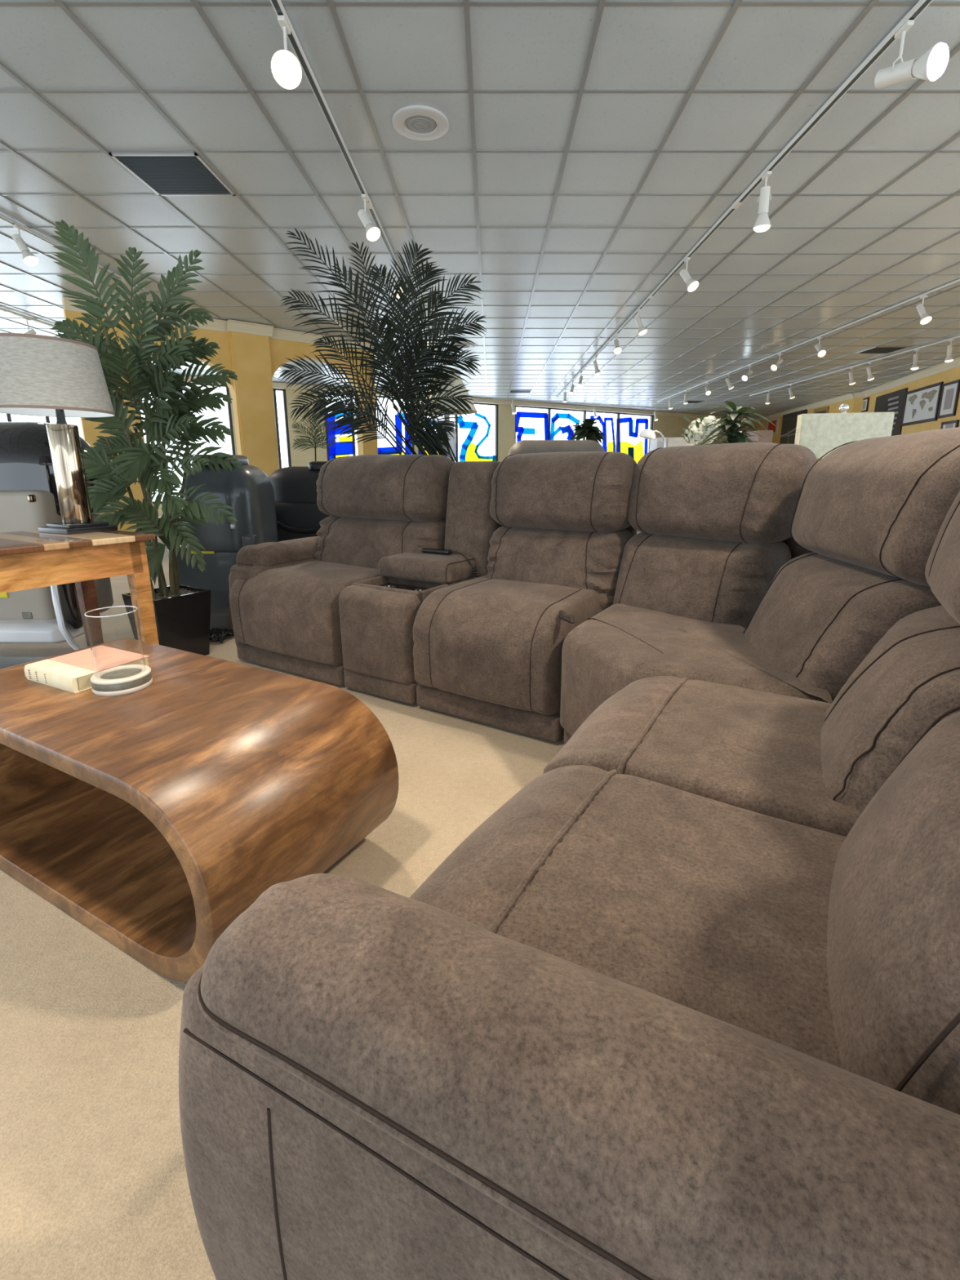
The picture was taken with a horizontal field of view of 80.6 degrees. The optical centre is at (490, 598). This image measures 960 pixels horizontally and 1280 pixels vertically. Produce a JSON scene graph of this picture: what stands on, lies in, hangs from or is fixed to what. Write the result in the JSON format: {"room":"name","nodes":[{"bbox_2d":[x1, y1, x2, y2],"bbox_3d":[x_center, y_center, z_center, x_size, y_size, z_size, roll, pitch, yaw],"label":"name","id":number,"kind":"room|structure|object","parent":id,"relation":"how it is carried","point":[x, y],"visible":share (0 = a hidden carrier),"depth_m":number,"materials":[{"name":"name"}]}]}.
{"room":"store","nodes":[
{"label":"store","id":0,"kind":"room"},
{"bbox_2d":[62,297,377,542],"bbox_3d":[-3.687,-2.502,8.661,4.191,3.090,0.220,-10,16,-37],"label":"wall","id":1,"kind":"structure","parent":0,"point":[280,349],"depth_m":8.33,"materials":[{"name":"yellow paint"}]},
{"bbox_2d":[62,297,373,351],"bbox_3d":[-3.552,-3.896,8.164,4.191,0.129,0.220,-10,16,-37],"label":"trim","id":2,"kind":"structure","parent":1,"relation":"attached to","point":[228,326],"depth_m":8.18,"materials":[{"name":"beige"}]},
{"bbox_2d":[228,331,279,477],"bbox_3d":[-3.532,-2.425,8.595,0.533,2.970,0.100,-10,16,-37],"label":"column","id":3,"kind":"structure","parent":1,"relation":"attached to","point":[251,361],"depth_m":8.43,"materials":[{"name":"yellow paint"}]},
{"bbox_2d":[0,515,640,1279],"bbox_3d":[-0.623,-1.306,10.471,23.717,0.050,28.996,0,13,0],"label":"floor","id":4,"kind":"structure","parent":0,"point":[94,1184],"depth_m":1.05,"materials":[{"name":"beige carpet"}]},
{"bbox_2d":[0,422,113,668],"bbox_3d":[-2.538,-0.277,2.986,1.137,1.287,0.955,0,13,0],"label":"chair","id":5,"kind":"object","parent":4,"relation":"on","point":[29,501],"visible":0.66,"depth_m":2.90,"materials":[{"name":"black"}]},
{"bbox_2d":[0,422,102,515],"bbox_3d":[-2.619,-0.699,3.123,0.817,0.525,0.500,0,13,0],"label":"hood","id":6,"kind":"object","parent":5,"relation":"attached to","point":[26,467],"depth_m":2.90,"materials":[{"name":"silver metal"}]},
{"bbox_2d":[0,529,159,647],"bbox_3d":[-1.830,0.156,2.229,0.600,0.780,0.775,8,15,30],"label":"end table","id":7,"kind":"object","parent":4,"relation":"on","point":[29,559],"visible":0.72,"depth_m":2.19,"materials":[{"name":"brown wood"}]},
{"bbox_2d":[0,333,118,534],"bbox_3d":[-1.787,-0.663,2.333,0.427,0.770,0.427,6,14,25],"label":"table lamp","id":8,"kind":"object","parent":7,"relation":"on","point":[41,375],"visible":1,"depth_m":2.22,"materials":[{"name":"white fabric"}]},
{"bbox_2d":[49,219,242,655],"bbox_3d":[-1.750,-0.733,2.959,0.978,2.187,0.566,0,13,0],"label":"potted palm","id":9,"kind":"object","parent":4,"relation":"on","point":[182,612],"visible":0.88,"depth_m":2.86,"materials":[{"name":"green plant"}]},
{"bbox_2d":[121,584,210,655],"bbox_3d":[-1.790,0.148,3.172,0.316,0.375,0.316,8,15,30],"label":"planter","id":10,"kind":"object","parent":9,"relation":"attached to","point":[183,614],"depth_m":3.10,"materials":[{"name":"black paint"}]},
{"bbox_2d":[0,638,398,981],"bbox_3d":[-1.000,0.467,1.611,1.400,0.450,0.570,7,15,27],"label":"coffee table","id":11,"kind":"object","parent":4,"relation":"on","point":[156,815],"visible":0.84,"depth_m":1.35,"materials":[{"name":"brown wood"}]},
{"bbox_2d":[24,645,149,693],"bbox_3d":[-1.179,0.203,1.660,0.240,0.044,0.215,6,14,26],"label":"book","id":12,"kind":"object","parent":11,"relation":"on","point":[73,672],"visible":0.79,"depth_m":1.61,"materials":[{"name":"paper"}]},
{"bbox_2d":[84,605,152,696],"bbox_3d":[-1.022,0.139,1.550,0.142,0.216,0.142,0,13,0],"label":"candle holder","id":13,"kind":"object","parent":11,"relation":"on","point":[129,678],"visible":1,"depth_m":1.54,"materials":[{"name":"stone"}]},
{"bbox_2d":[209,627,234,643],"bbox_3d":[-1.733,0.231,3.551,0.264,0.028,0.268,0,13,0],"label":"cable tangle","id":14,"kind":"object","parent":4,"relation":"on","point":[215,633],"visible":0.61,"depth_m":3.55,"materials":[{"name":"black plastic"}]},
{"bbox_2d":[167,454,278,630],"bbox_3d":[-1.878,-0.386,3.979,0.633,1.210,0.830,0,13,0],"label":"chair","id":15,"kind":"object","parent":4,"relation":"on","point":[246,489],"visible":0.41,"depth_m":3.78,"materials":[{"name":"grey leather"}]},
{"bbox_2d":[193,454,248,466],"bbox_3d":[-1.848,-0.946,3.887,0.276,0.078,0.300,0,13,0],"label":"cushion","id":16,"kind":"object","parent":15,"relation":"on","point":[243,460],"depth_m":3.85,"materials":[{"name":"black paint"}]},
{"bbox_2d":[268,461,329,542],"bbox_3d":[-1.456,-0.524,4.752,0.982,1.215,0.602,0,13,0],"label":"chair","id":17,"kind":"object","parent":4,"relation":"on","point":[298,514],"visible":0.2,"depth_m":4.47,"materials":[{"name":"black leather"}]},
{"bbox_2d":[291,406,338,461],"bbox_3d":[-2.572,-1.867,8.357,0.644,1.989,0.408,7,15,27],"label":"areca palm","id":18,"kind":"object","parent":4,"relation":"on","point":[294,426],"visible":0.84,"depth_m":8.26,"materials":[{"name":"green plant"}]},
{"bbox_2d":[278,228,487,463],"bbox_3d":[-0.463,-0.940,3.435,1.593,2.378,0.567,0,13,-2],"label":"areca palm","id":19,"kind":"object","parent":4,"relation":"on","point":[428,438],"visible":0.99,"depth_m":3.31,"materials":[{"name":"green plant"}]},
{"bbox_2d":[508,440,604,457],"bbox_3d":[0.464,-0.555,4.271,1.100,1.235,0.825,0,13,0],"label":"recliner chair","id":20,"kind":"object","parent":4,"relation":"on","point":[523,446],"visible":0.16,"depth_m":4.07,"materials":[{"name":"beige leather"}]},
{"bbox_2d":[178,426,959,1279],"bbox_3d":[-0.169,0.038,1.904,3.403,1.132,2.576,8,15,30],"label":"sectional sofa","id":21,"kind":"object","parent":4,"relation":"on","point":[685,1004],"visible":1,"depth_m":0.62,"materials":[{"name":"brown fabric"}]},
{"bbox_2d":[229,560,381,666],"bbox_3d":[-0.923,0.043,3.085,0.800,0.430,0.660,8,15,30],"label":"seat cushion","id":22,"kind":"object","parent":21,"relation":"on","point":[286,611],"depth_m":2.82,"materials":[{"name":"brown fabric"}]},
{"bbox_2d":[314,515,445,568],"bbox_3d":[-0.625,-0.266,3.204,0.870,0.389,0.342,8,15,30],"label":"lumbar cushion","id":23,"kind":"object","parent":21,"relation":"on","point":[357,541],"depth_m":3.06,"materials":[{"name":"brown fabric"}]},
{"bbox_2d":[377,582,429,591],"bbox_3d":[-0.416,-0.028,2.693,0.376,0.032,0.227,8,15,30],"label":"tray","id":24,"kind":"object","parent":21,"relation":"on","point":[409,586],"depth_m":2.77,"materials":[{"name":"black paint"}]},
{"bbox_2d":[421,547,477,578],"bbox_3d":[-0.182,-0.117,2.833,0.387,0.244,0.051,8,15,32],"label":"remote control","id":25,"kind":"object","parent":21,"relation":"on","point":[430,550],"visible":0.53,"depth_m":2.82,"materials":[{"name":"black paint"}]},
{"bbox_2d":[413,574,602,715],"bbox_3d":[0.103,0.164,2.494,0.690,0.438,0.701,8,15,30],"label":"seat cushion","id":26,"kind":"object","parent":21,"relation":"on","point":[494,642],"depth_m":2.23,"materials":[{"name":"brown fabric"}]},
{"bbox_2d":[485,525,633,610],"bbox_3d":[0.301,-0.141,2.663,0.680,0.387,0.336,8,15,30],"label":"lumbar cushion","id":27,"kind":"object","parent":21,"relation":"on","point":[590,559],"depth_m":2.50,"materials":[{"name":"brown fabric"}]},
{"bbox_2d":[409,764,846,1069],"bbox_3d":[0.207,0.567,0.798,0.641,0.419,0.575,8,15,30],"label":"seat cushion","id":28,"kind":"object","parent":21,"relation":"on","point":[717,904],"depth_m":0.73,"materials":[{"name":"brown fabric"}]},
{"bbox_2d":[542,675,861,836],"bbox_3d":[0.498,0.463,1.274,0.645,0.409,0.585,8,15,30],"label":"seat cushion","id":29,"kind":"object","parent":21,"relation":"on","point":[764,753],"depth_m":1.13,"materials":[{"name":"brown fabric"}]},
{"bbox_2d":[613,532,791,628],"bbox_3d":[0.799,-0.054,2.286,0.385,0.387,0.639,-11,17,-41],"label":"lumbar cushion","id":30,"kind":"object","parent":21,"relation":"on","point":[707,579],"depth_m":2.14,"materials":[{"name":"brown fabric"}]},
{"bbox_2d":[742,551,942,701],"bbox_3d":[1.006,0.088,1.661,0.400,0.388,0.694,1,13,5],"label":"lumbar cushion","id":31,"kind":"object","parent":21,"relation":"on","point":[809,624],"depth_m":1.53,"materials":[{"name":"brown fabric"}]},
{"bbox_2d":[820,605,959,813],"bbox_3d":[0.837,0.229,1.051,0.391,0.387,0.560,8,15,30],"label":"lumbar cushion","id":32,"kind":"object","parent":21,"relation":"on","point":[909,678],"depth_m":0.96,"materials":[{"name":"brown fabric"}]},
{"bbox_2d":[826,706,959,1115],"bbox_3d":[0.554,0.338,0.579,0.360,0.385,0.535,8,15,30],"label":"lumbar cushion","id":33,"kind":"object","parent":21,"relation":"on","point":[893,869],"depth_m":0.53,"materials":[{"name":"brown fabric"}]},
{"bbox_2d":[639,428,666,447],"bbox_3d":[1.493,-0.821,5.147,0.362,1.382,0.280,0,13,0],"label":"floor lamp","id":34,"kind":"object","parent":4,"relation":"on","point":[647,433],"visible":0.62,"depth_m":4.96,"materials":[{"name":"silver metal"}]},
{"bbox_2d":[649,437,666,451],"bbox_3d":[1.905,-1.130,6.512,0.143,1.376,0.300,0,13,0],"label":"bookcase","id":35,"kind":"object","parent":4,"relation":"on","point":[658,442],"visible":0.12,"depth_m":6.25,"materials":[{"name":"white paint"}]},
{"bbox_2d":[666,437,694,447],"bbox_3d":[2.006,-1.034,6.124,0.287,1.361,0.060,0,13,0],"label":"headboard","id":36,"kind":"object","parent":4,"relation":"on","point":[670,442],"visible":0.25,"depth_m":5.95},
{"bbox_2d":[746,430,773,442],"bbox_3d":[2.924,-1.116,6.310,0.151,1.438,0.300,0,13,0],"label":"bookcase","id":37,"kind":"object","parent":4,"relation":"on","point":[767,434],"visible":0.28,"depth_m":6.03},
{"bbox_3d":[1.715,-0.625,4.986,0.900,1.071,0.500,0,13,0],"label":"desk","id":38,"kind":"object","parent":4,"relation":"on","visible":0},
{"bbox_2d":[680,414,723,445],"bbox_3d":[1.765,-1.319,4.725,0.360,0.400,0.359,0,13,0],"label":"flower vase","id":39,"kind":"object","parent":38,"relation":"on","point":[693,430],"visible":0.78,"depth_m":4.66,"materials":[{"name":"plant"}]},
{"bbox_3d":[-0.318,-0.339,4.334,0.500,0.806,0.400,0,13,0],"label":"end table","id":40,"kind":"object","parent":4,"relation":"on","visible":0},
{"bbox_2d":[417,367,477,460],"bbox_3d":[-0.318,-1.183,4.140,0.445,0.926,0.445,0,13,0],"label":"table lamp","id":41,"kind":"object","parent":40,"relation":"on","point":[452,442],"visible":0.17,"depth_m":4.00,"materials":[{"name":"beige fabric"}]},
{"bbox_2d":[442,408,454,426],"bbox_3d":[-0.318,-1.324,4.108,0.110,0.154,0.110,0,13,0],"label":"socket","id":42,"kind":"object","parent":41,"relation":"attached to","point":[446,415],"depth_m":4.09,"materials":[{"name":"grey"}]},
{"bbox_3d":[2.328,-0.207,3.954,0.500,0.718,0.400,0,13,0],"label":"end table","id":43,"kind":"object","parent":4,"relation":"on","visible":0},
{"bbox_2d":[794,403,894,458],"bbox_3d":[2.328,-0.917,3.791,0.534,0.739,0.160,3,13,14],"label":"table lamp","id":44,"kind":"object","parent":43,"relation":"on","point":[820,433],"visible":0.73,"depth_m":3.70,"materials":[{"name":"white fabric"}]},
{"bbox_3d":[0.986,-0.849,5.961,0.500,1.074,0.400,0,13,0],"label":"side table","id":45,"kind":"object","parent":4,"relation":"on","visible":0},
{"bbox_2d":[570,418,608,444],"bbox_3d":[0.996,-1.594,5.780,0.434,0.459,0.395,0,13,0],"label":"potted plant","id":46,"kind":"object","parent":45,"relation":"on","point":[586,429],"visible":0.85,"depth_m":5.69,"materials":[{"name":"green plant"}]},
{"bbox_3d":[1.728,-0.368,4.224,0.500,0.912,0.300,0,13,0],"label":"side table","id":47,"kind":"object","parent":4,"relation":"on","visible":0},
{"bbox_2d":[692,400,775,444],"bbox_3d":[1.742,-1.100,4.068,0.547,0.585,0.533,0,13,0],"label":"potted plant","id":48,"kind":"object","parent":47,"relation":"on","point":[730,434],"visible":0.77,"depth_m":4.00,"materials":[{"name":"green plant"}]},
{"bbox_2d":[152,389,755,515],"bbox_3d":[-0.253,-4.483,17.312,27.031,3.090,0.200,-8,15,-31],"label":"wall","id":49,"kind":"structure","parent":0,"point":[668,426],"depth_m":16.04,"materials":[{"name":"yellow paint"}]},
{"bbox_2d":[152,382,235,504],"bbox_3d":[-7.002,-3.594,13.130,1.946,2.724,0.080,-8,15,-31],"label":"window","id":50,"kind":"structure","parent":49,"relation":"in","point":[220,385],"depth_m":13.44,"materials":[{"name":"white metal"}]},
{"bbox_2d":[272,388,291,468],"bbox_3d":[-5.557,-3.797,14.018,1.109,2.724,0.080,-8,15,-31],"label":"window","id":51,"kind":"structure","parent":49,"relation":"in","point":[274,390],"depth_m":14.10,"materials":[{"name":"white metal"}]},
{"bbox_2d":[323,392,413,461],"bbox_3d":[-3.269,-4.119,15.422,2.545,2.724,0.081,-8,15,-31],"label":"window","id":52,"kind":"structure","parent":49,"relation":"in","point":[345,447],"depth_m":15.07,"materials":[{"name":"blue glass"}]},
{"bbox_2d":[417,402,497,462],"bbox_3d":[-0.953,-4.445,16.845,2.760,2.724,0.081,-8,15,-31],"label":"window","id":53,"kind":"structure","parent":49,"relation":"in","point":[468,452],"depth_m":17.02,"materials":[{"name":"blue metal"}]},
{"bbox_2d":[182,375,756,422],"bbox_3d":[-0.173,-5.887,16.860,27.031,0.129,0.100,-8,15,-31],"label":"trim","id":54,"kind":"structure","parent":49,"relation":"attached to","point":[275,384],"depth_m":18.10,"materials":[{"name":"beige"}]},
{"bbox_2d":[515,405,653,462],"bbox_3d":[3.323,-5.046,19.470,6.219,2.724,0.082,-8,15,-31],"label":"window","id":55,"kind":"structure","parent":49,"relation":"in","point":[636,451],"depth_m":19.62,"materials":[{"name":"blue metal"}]},
{"bbox_2d":[0,0,959,417],"bbox_3d":[-0.623,-4.366,9.770,23.717,0.050,28.996,0,13,0],"label":"ceiling","id":56,"kind":"structure","parent":0,"point":[160,47],"depth_m":4.00,"materials":[{"name":"tile"}]},
{"bbox_2d":[0,306,55,327],"bbox_3d":[-6.369,-3.705,7.102,0.042,0.029,6.500,0,13,0],"label":"track","id":57,"kind":"object","parent":56,"relation":"attached to","point":[8,311],"visible":0.29,"depth_m":7.74,"materials":[{"name":"white metal"}]},
{"bbox_2d":[0,213,145,290],"bbox_3d":[-4.028,-3.135,4.617,0.042,0.029,4.000,0,13,0],"label":"track","id":58,"kind":"object","parent":56,"relation":"attached to","point":[2,216],"visible":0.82,"depth_m":5.07,"materials":[{"name":"white metal"}]},
{"bbox_2d":[12,224,38,266],"bbox_3d":[-3.999,-3.018,4.845,0.189,0.306,0.118,0,13,0],"label":"track light","id":59,"kind":"object","parent":58,"relation":"hanging from","point":[29,259],"visible":1,"depth_m":4.83,"materials":[{"name":"white metal"}]},
{"bbox_2d":[12,233,30,253],"bbox_3d":[-4.028,-3.036,4.856,0.131,0.161,0.066,3,13,13],"label":"canister","id":60,"kind":"object","parent":59,"relation":"on","point":[20,243],"depth_m":4.83,"materials":[{"name":"white metal"}]},
{"bbox_2d":[81,266,104,285],"bbox_3d":[-4.059,-3.257,5.762,0.113,0.250,0.212,10,16,36],"label":"track light","id":61,"kind":"object","parent":58,"relation":"hanging from","point":[97,273],"visible":0.26,"depth_m":5.75,"materials":[{"name":"white metal"}]},
{"bbox_2d":[93,271,104,284],"bbox_3d":[-4.026,-3.267,5.780,0.141,0.134,0.066,-12,18,-43],"label":"canister","id":62,"kind":"object","parent":61,"relation":"on","point":[96,274],"depth_m":5.75,"materials":[{"name":"white metal"}]},
{"bbox_2d":[108,152,235,195],"bbox_3d":[-2.244,-3.020,4.043,0.584,0.015,0.584,0,13,0],"label":"ceiling vent","id":63,"kind":"object","parent":56,"relation":"in","point":[166,174],"visible":1,"depth_m":4.00,"materials":[{"name":"silver metal"}]},
{"bbox_2d":[269,0,444,365],"bbox_3d":[-0.956,-3.091,4.422,0.042,0.029,17.000,0,13,0],"label":"track","id":64,"kind":"object","parent":56,"relation":"attached to","point":[277,6],"visible":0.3,"depth_m":3.31,"materials":[{"name":"white metal"}]},
{"bbox_2d":[271,15,302,88],"bbox_3d":[-0.933,-2.500,2.614,0.133,0.318,0.266,-2,13,-8],"label":"track light","id":65,"kind":"object","parent":64,"relation":"hanging from","point":[286,68],"visible":1,"depth_m":2.54,"materials":[{"name":"white"}]},
{"bbox_2d":[357,193,380,241],"bbox_3d":[-0.925,-2.893,4.315,0.116,0.312,0.195,-11,17,-39],"label":"track light","id":66,"kind":"object","parent":64,"relation":"hanging from","point":[372,232],"visible":1,"depth_m":4.29,"materials":[{"name":"white metal"}]},
{"bbox_2d":[357,208,373,229],"bbox_3d":[-0.957,-2.894,4.329,0.134,0.151,0.066,10,16,37],"label":"canister","id":67,"kind":"object","parent":66,"relation":"on","point":[364,217],"depth_m":4.30,"materials":[{"name":"white metal"}]},
{"bbox_2d":[392,105,448,141],"bbox_3d":[-0.425,-2.882,3.441,0.340,0.018,0.340,0,13,0],"label":"ceiling speaker","id":68,"kind":"object","parent":56,"relation":"attached to","point":[416,122],"visible":1,"depth_m":3.42,"materials":[{"name":"grey plastic"}]},
{"bbox_2d":[404,115,435,133],"bbox_3d":[-0.425,-2.881,3.442,0.190,0.016,0.190,0,13,0],"label":"grille","id":69,"kind":"object","parent":68,"relation":"attached to","point":[413,123],"depth_m":3.43,"materials":[{"name":"grey metal"}]},
{"bbox_2d":[0,0,959,417],"bbox_3d":[-0.662,-4.312,9.664,23.639,0.011,28.766,0,13,0],"label":"grid","id":70,"kind":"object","parent":56,"relation":"attached to","point":[64,5],"depth_m":4.10,"materials":[{"name":"grey paint"}]},
{"bbox_2d":[491,397,667,408],"bbox_3d":[3.082,-6.237,18.161,6.767,0.029,0.044,-6,14,-25],"label":"track","id":71,"kind":"object","parent":56,"relation":"attached to","point":[491,397],"visible":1,"depth_m":17.97,"materials":[{"name":"white metal"}]},
{"bbox_2d":[555,0,933,398],"bbox_3d":[1.934,-3.537,6.371,0.042,0.029,21.000,0,13,0],"label":"track","id":72,"kind":"object","parent":56,"relation":"attached to","point":[922,5],"visible":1,"depth_m":3.53,"materials":[{"name":"white metal"}]},
{"bbox_2d":[613,333,621,354],"bbox_3d":[1.934,-3.890,8.650,0.114,0.305,0.218,0,13,0],"label":"track light","id":73,"kind":"object","parent":72,"relation":"hanging from","point":[617,350],"visible":1,"depth_m":8.62,"materials":[{"name":"white metal"}]},
{"bbox_2d":[634,308,647,335],"bbox_3d":[1.962,-3.597,7.381,0.169,0.310,0.114,12,18,43],"label":"track light","id":74,"kind":"object","parent":72,"relation":"hanging from","point":[642,330],"visible":1,"depth_m":7.36,"materials":[{"name":"white metal"}]},
{"bbox_2d":[634,315,643,328],"bbox_3d":[1.933,-3.605,7.386,0.118,0.154,0.066,7,15,28],"label":"canister","id":75,"kind":"object","parent":74,"relation":"on","point":[638,322],"depth_m":7.36,"materials":[{"name":"white metal"}]},
{"bbox_2d":[679,257,698,292],"bbox_3d":[1.962,-3.185,5.580,0.117,0.309,0.203,-6,14,-26],"label":"track light","id":76,"kind":"object","parent":72,"relation":"hanging from","point":[692,285],"visible":1,"depth_m":5.56,"materials":[{"name":"white metal"}]},
{"bbox_2d":[679,268,692,284],"bbox_3d":[1.933,-3.186,5.603,0.066,0.149,0.139,-10,16,-37],"label":"canister","id":77,"kind":"object","parent":76,"relation":"on","point":[684,273],"depth_m":5.58,"materials":[{"name":"white metal"}]},
{"bbox_2d":[753,170,772,232],"bbox_3d":[1.942,-2.802,4.016,0.114,0.357,0.117,0,13,0],"label":"track light","id":78,"kind":"object","parent":72,"relation":"hanging from","point":[762,223],"visible":1,"depth_m":4.00,"materials":[{"name":"white metal"}]},
{"bbox_2d":[758,186,770,214],"bbox_3d":[1.934,-2.811,4.001,0.073,0.167,0.080,0,13,0],"label":"canister","id":79,"kind":"object","parent":78,"relation":"on","point":[764,197],"depth_m":3.98,"materials":[{"name":"white metal"}]},
{"bbox_2d":[874,19,949,88],"bbox_3d":[1.969,-2.521,2.636,0.133,0.289,0.297,-5,14,-21],"label":"track light","id":80,"kind":"object","parent":72,"relation":"hanging from","point":[932,64],"visible":1,"depth_m":2.60,"materials":[{"name":"white metal"}]},
{"bbox_2d":[874,57,919,88],"bbox_3d":[1.933,-2.491,2.689,0.076,0.113,0.186,-7,14,-27],"label":"canister","id":81,"kind":"object","parent":80,"relation":"on","point":[904,71],"depth_m":2.67,"materials":[{"name":"white metal"}]},
{"bbox_2d":[760,342,786,348],"bbox_3d":[4.828,-4.306,9.658,0.400,0.018,0.400,0,13,0],"label":"ceiling speaker","id":82,"kind":"object","parent":56,"relation":"attached to","point":[773,345],"visible":1,"depth_m":9.61,"materials":[{"name":"grey"}]},
{"bbox_2d":[657,278,959,402],"bbox_3d":[5.184,-4.553,10.806,0.042,0.029,13.900,0,13,0],"label":"track","id":83,"kind":"object","parent":56,"relation":"attached to","point":[957,281],"visible":1,"depth_m":8.29,"materials":[{"name":"white metal"}]},
{"bbox_2d":[770,352,783,370],"bbox_3d":[5.145,-4.240,10.162,0.239,0.297,0.114,-8,15,-31],"label":"track light","id":84,"kind":"object","parent":83,"relation":"hanging from","point":[774,367],"visible":1,"depth_m":10.14,"materials":[{"name":"white metal"}]},
{"bbox_2d":[814,337,826,356],"bbox_3d":[5.184,-3.950,8.908,0.114,0.304,0.234,0,13,0],"label":"track light","id":85,"kind":"object","parent":83,"relation":"hanging from","point":[821,353],"visible":1,"depth_m":8.88,"materials":[{"name":"white metal"}]},
{"bbox_2d":[915,295,931,324],"bbox_3d":[5.199,-3.452,6.780,0.115,0.323,0.196,0,13,0],"label":"track light","id":86,"kind":"object","parent":83,"relation":"hanging from","point":[926,318],"visible":1,"depth_m":6.77,"materials":[{"name":"white metal"}]},
{"bbox_2d":[915,303,927,316],"bbox_3d":[5.184,-3.462,6.810,0.066,0.160,0.135,-2,13,-10],"label":"canister","id":87,"kind":"object","parent":86,"relation":"on","point":[921,308],"depth_m":6.79,"materials":[{"name":"white metal"}]},
{"bbox_2d":[749,335,959,395],"bbox_3d":[7.384,-4.598,11.001,0.042,0.029,10.500,0,13,0],"label":"track","id":88,"kind":"object","parent":56,"relation":"attached to","point":[958,336],"visible":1,"depth_m":11.04,"materials":[{"name":"white metal"}]},
{"bbox_2d":[911,349,919,369],"bbox_3d":[7.384,-4.143,9.826,0.114,0.336,0.116,0,13,0],"label":"track light","id":89,"kind":"object","parent":88,"relation":"hanging from","point":[914,366],"visible":1,"depth_m":9.81,"materials":[{"name":"white metal"}]},
{"bbox_2d":[944,339,954,362],"bbox_3d":[7.398,-3.978,9.106,0.113,0.336,0.114,0,13,0],"label":"track light","id":90,"kind":"object","parent":88,"relation":"hanging from","point":[948,358],"visible":1,"depth_m":9.09,"materials":[{"name":"white metal"}]},
{"bbox_2d":[856,346,910,353],"bbox_3d":[6.906,-4.382,9.989,0.584,0.015,0.584,0,13,0],"label":"ceiling vent","id":91,"kind":"object","parent":56,"relation":"in","point":[878,349],"visible":1,"depth_m":9.94,"materials":[{"name":"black metal"}]},
{"bbox_2d":[755,398,854,462],"bbox_3d":[10.735,-5.116,20.076,0.201,3.090,8.624,2,13,8],"label":"wall","id":92,"kind":"structure","parent":0,"point":[833,407],"depth_m":18.20,"materials":[{"name":"yellow paint"}]},
{"bbox_2d":[765,416,779,435],"bbox_3d":[10.923,-6.657,21.962,0.036,0.682,1.275,2,13,8],"label":"picture","id":93,"kind":"object","parent":92,"relation":"attached to","point":[775,420],"visible":0.7,"depth_m":21.74,"materials":[{"name":"red"}]},
{"bbox_2d":[779,408,807,444],"bbox_3d":[10.619,-5.978,19.894,0.031,1.114,2.196,2,13,8],"label":"picture","id":94,"kind":"object","parent":92,"relation":"attached to","point":[788,421],"visible":0.66,"depth_m":20.15,"materials":[{"name":"grey"}]},
{"bbox_2d":[755,392,853,422],"bbox_3d":[10.577,-6.549,19.771,0.121,0.139,8.624,2,13,8],"label":"trim","id":95,"kind":"structure","parent":92,"relation":"attached to","point":[848,396],"depth_m":18.08,"materials":[{"name":"beige"}]},
{"bbox_2d":[813,405,829,413],"bbox_3d":[10.309,-5.788,17.668,0.036,0.301,1.048,2,13,8],"label":"picture","id":96,"kind":"object","parent":92,"relation":"attached to","point":[823,410],"visible":0.52,"depth_m":17.54,"materials":[{"name":"brown paper"}]},
{"bbox_2d":[852,396,865,413],"bbox_3d":[10.197,-4.151,15.862,0.200,3.090,0.281,-8,15,-31],"label":"wall","id":97,"kind":"structure","parent":0,"point":[858,402],"depth_m":15.55,"materials":[{"name":"yellow paint"}]},
{"bbox_2d":[865,366,959,434],"bbox_3d":[8.733,-2.813,10.019,0.202,3.090,12.000,3,13,15],"label":"wall","id":98,"kind":"structure","parent":0,"point":[952,375],"depth_m":11.93,"materials":[{"name":"yellow paint"}]},
{"bbox_2d":[861,396,869,412],"bbox_3d":[10.165,-5.258,15.423,0.036,0.360,0.632,3,13,15],"label":"picture","id":99,"kind":"object","parent":98,"relation":"attached to","point":[865,405],"visible":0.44,"depth_m":15.27,"materials":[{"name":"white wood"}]},
{"bbox_2d":[874,387,907,435],"bbox_3d":[9.703,-4.460,13.832,0.032,1.071,1.804,3,13,15],"label":"picture","id":100,"kind":"object","parent":98,"relation":"attached to","point":[894,402],"visible":0.61,"depth_m":13.41,"materials":[{"name":"grey"}]},
{"bbox_2d":[862,356,959,396],"bbox_3d":[8.579,-4.250,9.732,0.124,0.139,12.000,3,13,15],"label":"trim","id":101,"kind":"structure","parent":98,"relation":"attached to","point":[943,366],"depth_m":12.41,"materials":[{"name":"beige"}]},
{"bbox_2d":[900,381,943,426],"bbox_3d":[9.255,-4.150,12.183,0.036,0.748,1.656,3,13,15],"label":"picture","id":102,"kind":"object","parent":98,"relation":"attached to","point":[921,405],"visible":1,"depth_m":12.10,"materials":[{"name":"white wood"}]},
{"bbox_2d":[937,379,959,418],"bbox_3d":[8.943,-3.879,11.045,0.035,0.658,0.650,3,13,15],"label":"picture","id":103,"kind":"object","parent":98,"relation":"attached to","point":[950,391],"visible":1,"depth_m":11.02,"materials":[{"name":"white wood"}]},
{"bbox_2d":[939,382,957,415],"bbox_3d":[8.948,-3.879,11.044,0.016,0.558,0.550,3,13,15],"label":"print","id":104,"kind":"object","parent":103,"relation":"attached to","point":[949,390],"depth_m":11.05,"materials":[{"name":"white"}]},
{"bbox_2d":[940,419,959,428],"bbox_3d":[8.890,-3.309,10.973,0.035,0.242,0.612,3,13,15],"label":"picture","id":105,"kind":"object","parent":98,"relation":"attached to","point":[953,424],"visible":0.5,"depth_m":10.92,"materials":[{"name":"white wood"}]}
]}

